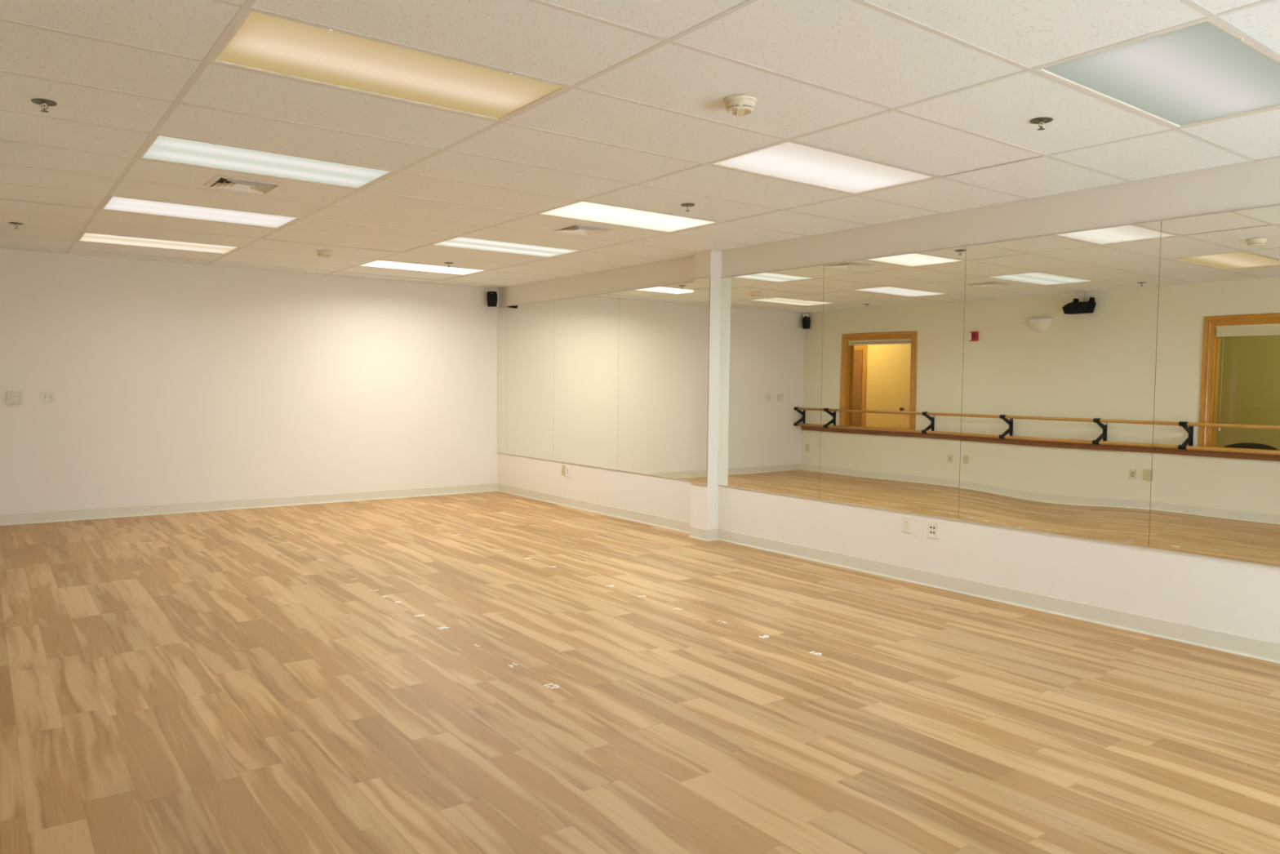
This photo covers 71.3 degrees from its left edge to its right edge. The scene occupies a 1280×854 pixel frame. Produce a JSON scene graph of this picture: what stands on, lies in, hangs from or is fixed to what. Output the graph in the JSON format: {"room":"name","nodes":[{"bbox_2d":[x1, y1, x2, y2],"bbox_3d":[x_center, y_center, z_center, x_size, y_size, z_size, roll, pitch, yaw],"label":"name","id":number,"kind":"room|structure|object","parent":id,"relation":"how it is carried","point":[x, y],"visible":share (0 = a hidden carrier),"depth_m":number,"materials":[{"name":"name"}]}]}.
{"room":"exercise studio","nodes":[
{"label":"exercise studio","id":0,"kind":"room"},
{"bbox_2d":[0,248,497,514],"bbox_3d":[-4.066,-0.471,9.656,5.840,2.674,0.140,-1,3,-37],"label":"wall","id":1,"kind":"structure","parent":0,"point":[172,382],"depth_m":9.38,"materials":[{"name":"white paint"}]},
{"bbox_2d":[6,391,22,403],"bbox_3d":[-5.800,-0.276,8.271,0.118,0.116,0.029,-1,3,-37],"label":"dimmer switch","id":2,"kind":"object","parent":1,"relation":"attached to","point":[12,397],"visible":1,"depth_m":8.26,"materials":[{"name":"beige plastic"}]},
{"bbox_2d":[40,391,55,403],"bbox_3d":[-5.595,-0.282,8.429,0.116,0.114,0.021,-1,3,-37],"label":"light switch","id":3,"kind":"object","parent":1,"relation":"attached to","point":[46,397],"visible":1,"depth_m":8.43,"materials":[{"name":"beige plastic"}]},
{"bbox_2d":[0,483,497,525],"bbox_3d":[-4.036,0.817,9.659,5.560,0.102,0.009,-1,3,-37],"label":"baseboard","id":4,"kind":"structure","parent":1,"relation":"attached to","point":[168,508],"depth_m":9.43,"materials":[{"name":"beige plastic"}]},
{"bbox_2d":[0,491,1279,853],"bbox_3d":[-1.585,1.183,4.786,7.800,0.100,14.170,-1,3,-37],"label":"floor","id":5,"kind":"structure","parent":0,"point":[207,682],"depth_m":3.84,"materials":[{"name":"brown wood"}]},
{"bbox_2d":[543,683,559,688],"bbox_3d":[-0.402,1.181,4.060,0.059,0.001,0.070,-1,3,-37],"label":"floor sticker","id":6,"kind":"object","parent":5,"relation":"on","point":[557,686],"visible":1,"depth_m":4.06,"materials":[{"name":"white plastic"}]},
{"bbox_2d":[0,0,1279,288],"bbox_3d":[-0.327,-1.411,4.590,5.560,0.021,12.353,-1,3,-37],"label":"ceiling","id":7,"kind":"structure","parent":0,"point":[951,91],"depth_m":4.02,"materials":[{"name":"tile"}]},
{"bbox_2d":[8,222,23,228],"bbox_3d":[-4.780,-1.542,6.837,0.092,0.040,0.092,1,3,2],"label":"sprinkler","id":8,"kind":"object","parent":7,"relation":"attached to","point":[12,223],"visible":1,"depth_m":6.83,"materials":[{"name":"silver metal"}]},
{"bbox_2d":[31,98,57,112],"bbox_3d":[-2.546,-1.369,3.813,0.092,0.040,0.092,3,3,36],"label":"sprinkler","id":9,"kind":"object","parent":7,"relation":"attached to","point":[47,103],"visible":1,"depth_m":3.81,"materials":[{"name":"silver metal"}]},
{"bbox_2d":[77,232,239,254],"bbox_3d":[-4.208,-1.643,7.821,1.195,0.088,0.586,-1,3,-37],"label":"ceiling light","id":10,"kind":"object","parent":7,"relation":"attached to","point":[85,237],"visible":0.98,"depth_m":7.83,"materials":[{"name":"white plastic"}]},
{"bbox_2d":[100,195,300,228],"bbox_3d":[-3.118,-1.560,6.356,1.195,0.088,0.586,-1,3,-37],"label":"ceiling light","id":11,"kind":"object","parent":7,"relation":"attached to","point":[113,203],"visible":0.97,"depth_m":6.35,"materials":[{"name":"white plastic"}]},
{"bbox_2d":[204,174,284,194],"bbox_3d":[-2.399,-1.497,5.400,0.380,0.084,0.380,-1,3,-37],"label":"ceiling vent","id":12,"kind":"object","parent":7,"relation":"in","point":[224,182],"visible":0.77,"depth_m":5.43,"materials":[{"name":"white metal"}]},
{"bbox_2d":[138,134,395,189],"bbox_3d":[-2.027,-1.476,4.890,1.195,0.088,0.586,-1,3,-37],"label":"ceiling light","id":13,"kind":"object","parent":7,"relation":"attached to","point":[162,148],"visible":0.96,"depth_m":4.87,"materials":[{"name":"white plastic"}]},
{"bbox_2d":[316,249,332,257],"bbox_3d":[-2.873,-1.575,8.123,0.136,0.053,0.136,0,3,-12],"label":"smoke detector","id":14,"kind":"object","parent":7,"relation":"attached to","point":[322,253],"visible":1,"depth_m":8.07,"materials":[{"name":"beige plastic"}]},
{"bbox_2d":[210,9,568,120],"bbox_3d":[-0.937,-1.393,3.424,1.195,0.088,0.586,-1,3,-37],"label":"ceiling light","id":15,"kind":"object","parent":7,"relation":"attached to","point":[263,42],"visible":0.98,"depth_m":3.38,"materials":[{"name":"beige plastic"}]},
{"bbox_2d":[357,259,487,275],"bbox_3d":[-2.251,-1.692,9.275,1.195,0.088,0.586,-1,3,-37],"label":"ceiling light","id":16,"kind":"object","parent":7,"relation":"attached to","point":[383,264],"visible":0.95,"depth_m":9.29,"materials":[{"name":"white plastic"}]},
{"bbox_2d":[431,236,582,257],"bbox_3d":[-1.161,-1.608,7.809,1.195,0.088,0.586,-1,3,-37],"label":"ceiling light","id":17,"kind":"object","parent":7,"relation":"attached to","point":[464,242],"visible":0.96,"depth_m":7.82,"materials":[{"name":"white plastic"}]},
{"bbox_2d":[548,222,617,235],"bbox_3d":[-0.441,-1.544,6.825,0.380,0.084,0.380,-1,3,-37],"label":"ceiling vent","id":18,"kind":"object","parent":7,"relation":"in","point":[579,228],"visible":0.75,"depth_m":6.80,"materials":[{"name":"white metal"}]},
{"bbox_2d":[537,200,719,232],"bbox_3d":[-0.070,-1.525,6.343,1.195,0.088,0.586,-1,3,-37],"label":"ceiling light","id":19,"kind":"object","parent":7,"relation":"attached to","point":[580,211],"visible":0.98,"depth_m":6.34,"materials":[{"name":"white plastic"}]},
{"bbox_2d":[680,203,694,211],"bbox_3d":[0.312,-1.435,5.841,0.092,0.040,0.092,1,3,13],"label":"sprinkler","id":20,"kind":"object","parent":7,"relation":"attached to","point":[686,205],"visible":1,"depth_m":5.83,"materials":[{"name":"silver metal"}]},
{"bbox_2d":[723,94,756,116],"bbox_3d":[0.412,-1.322,3.677,0.136,0.053,0.136,1,3,3],"label":"smoke detector","id":21,"kind":"object","parent":7,"relation":"attached to","point":[739,105],"visible":1,"depth_m":3.63,"materials":[{"name":"beige plastic"}]},
{"bbox_2d":[710,141,937,194],"bbox_3d":[1.020,-1.441,4.878,1.195,0.088,0.586,-1,3,-37],"label":"ceiling light","id":22,"kind":"object","parent":7,"relation":"attached to","point":[789,161],"visible":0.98,"depth_m":4.86,"materials":[{"name":"white plastic"}]},
{"bbox_2d":[1030,117,1053,130],"bbox_3d":[1.759,-1.325,3.909,0.092,0.040,0.092,0,3,-15],"label":"sprinkler","id":23,"kind":"object","parent":7,"relation":"attached to","point":[1038,121],"visible":1,"depth_m":3.90,"materials":[{"name":"silver metal"}]},
{"bbox_2d":[1035,18,1279,128],"bbox_3d":[2.111,-1.357,3.412,1.195,0.088,0.586,-1,3,-37],"label":"ceiling light","id":24,"kind":"object","parent":7,"relation":"attached to","point":[1202,72],"visible":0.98,"depth_m":3.35,"materials":[{"name":"white plastic"}]},
{"bbox_2d":[690,249,721,528],"bbox_3d":[0.589,-0.275,7.953,0.126,2.554,0.223,-1,3,-37],"label":"column","id":25,"kind":"structure","parent":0,"point":[704,499],"depth_m":7.87,"materials":[{"name":"white paint"}]},
{"bbox_2d":[690,277,710,484],"bbox_3d":[0.536,-0.400,7.908,0.006,1.820,0.216,-1,3,-37],"label":"mirror panel","id":26,"kind":"object","parent":25,"relation":"attached to","point":[701,304],"visible":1,"depth_m":7.90,"materials":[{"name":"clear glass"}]},
{"bbox_2d":[497,157,1279,643],"bbox_3d":[1.947,-0.242,6.348,0.140,2.674,12.353,-1,3,-37],"label":"wall","id":27,"kind":"structure","parent":0,"point":[1227,596],"depth_m":5.85,"materials":[{"name":"white paint"}]},
{"bbox_2d":[487,291,497,306],"bbox_3d":[-1.817,-1.579,11.055,0.124,0.186,0.180,1,3,3],"label":"wall speaker","id":28,"kind":"object","parent":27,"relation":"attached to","point":[491,295],"visible":1,"depth_m":10.97,"materials":[{"name":"black plastic"}]},
{"bbox_2d":[497,306,506,453],"bbox_3d":[-1.720,-0.583,11.151,0.006,1.820,0.241,-1,3,-37],"label":"mirror panel","id":29,"kind":"object","parent":27,"relation":"attached to","point":[502,312],"visible":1,"depth_m":11.15,"materials":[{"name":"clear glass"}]},
{"bbox_2d":[506,300,554,460],"bbox_3d":[-1.315,-0.552,10.607,0.006,1.820,1.113,-1,3,-37],"label":"mirror panel","id":30,"kind":"object","parent":27,"relation":"attached to","point":[530,326],"visible":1,"depth_m":10.58,"materials":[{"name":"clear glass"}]},
{"bbox_2d":[561,464,565,475],"bbox_3d":[-0.862,0.486,10.030,0.009,0.114,0.072,-1,3,-37],"label":"power outlet","id":31,"kind":"object","parent":27,"relation":"attached to","point":[563,467],"visible":1,"depth_m":10.02,"materials":[{"name":"beige plastic"}]},
{"bbox_2d":[565,466,570,476],"bbox_3d":[-0.800,0.495,9.944,0.013,0.114,0.072,-1,3,-37],"label":"jack plate","id":32,"kind":"object","parent":27,"relation":"attached to","point":[568,468],"visible":1,"depth_m":9.93,"materials":[{"name":"white plastic"}]},
{"bbox_2d":[553,291,619,469],"bbox_3d":[-0.601,-0.498,9.647,0.006,1.820,1.278,-1,3,-37],"label":"mirror panel","id":33,"kind":"object","parent":27,"relation":"attached to","point":[586,342],"visible":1,"depth_m":9.60,"materials":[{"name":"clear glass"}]},
{"bbox_2d":[497,452,690,480],"bbox_3d":[-0.623,0.414,9.705,0.010,0.006,3.968,-1,3,-37],"label":"trim","id":34,"kind":"structure","parent":27,"relation":"attached to","point":[497,452],"depth_m":9.42,"materials":[{"name":"silver metal"}]},
{"bbox_2d":[497,280,693,307],"bbox_3d":[-0.602,-1.412,9.617,0.009,0.008,3.968,-1,3,-37],"label":"trim","id":35,"kind":"structure","parent":27,"relation":"attached to","point":[692,281],"depth_m":9.31,"materials":[{"name":"silver metal"}]},
{"bbox_2d":[617,282,693,479],"bbox_3d":[0.176,-0.438,8.603,0.006,1.820,1.324,-1,3,-37],"label":"mirror panel","id":36,"kind":"object","parent":27,"relation":"attached to","point":[655,390],"visible":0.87,"depth_m":8.62,"materials":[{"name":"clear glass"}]},
{"bbox_2d":[717,265,824,499],"bbox_3d":[1.060,-0.370,7.416,0.006,1.820,1.189,-1,3,-37],"label":"mirror panel","id":37,"kind":"object","parent":27,"relation":"attached to","point":[771,322],"visible":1,"depth_m":7.37,"materials":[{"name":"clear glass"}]},
{"bbox_2d":[497,483,1279,663],"bbox_3d":[1.822,1.046,6.328,0.135,0.102,12.352,-1,3,-37],"label":"baseboard","id":38,"kind":"structure","parent":27,"relation":"attached to","point":[1260,649],"depth_m":5.95,"materials":[{"name":"beige plastic"}]},
{"bbox_2d":[819,246,966,519],"bbox_3d":[1.783,-0.315,6.443,0.006,1.820,1.233,-1,3,-37],"label":"mirror panel","id":39,"kind":"object","parent":27,"relation":"attached to","point":[892,349],"visible":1,"depth_m":6.38,"materials":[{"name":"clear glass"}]},
{"bbox_2d":[902,515,911,533],"bbox_3d":[1.892,0.692,6.328,0.009,0.114,0.074,-1,3,-37],"label":"power outlet","id":40,"kind":"object","parent":27,"relation":"attached to","point":[906,521],"visible":1,"depth_m":6.33,"materials":[{"name":"beige plastic"}]},
{"bbox_2d":[928,520,937,538],"bbox_3d":[2.021,0.711,6.157,0.007,0.114,0.074,-1,3,-37],"label":"jack plate","id":41,"kind":"object","parent":27,"relation":"attached to","point":[932,526],"visible":1,"depth_m":6.15,"materials":[{"name":"beige plastic"}]},
{"bbox_2d":[717,484,1279,568],"bbox_3d":[2.142,0.626,5.988,0.010,0.006,4.861,-1,3,-37],"label":"trim","id":42,"kind":"structure","parent":27,"relation":"attached to","point":[717,484],"depth_m":5.55,"materials":[{"name":"silver metal"}]},
{"bbox_2d":[720,203,1279,278],"bbox_3d":[2.163,-1.200,5.900,0.009,0.008,4.861,-1,3,-37],"label":"trim","id":43,"kind":"structure","parent":27,"relation":"attached to","point":[1278,204],"depth_m":5.50,"materials":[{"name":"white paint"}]},
{"bbox_2d":[958,220,1161,546],"bbox_3d":[2.512,-0.259,5.461,0.008,1.820,1.211,-1,3,-37],"label":"mirror panel","id":44,"kind":"object","parent":27,"relation":"attached to","point":[1059,373],"visible":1,"depth_m":5.39,"materials":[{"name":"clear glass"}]},
{"bbox_2d":[1148,204,1279,566],"bbox_3d":[3.239,-0.203,4.487,0.006,1.820,1.219,-1,3,-37],"label":"mirror panel","id":45,"kind":"object","parent":27,"relation":"attached to","point":[1215,482],"visible":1,"depth_m":4.71,"materials":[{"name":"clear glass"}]}
]}

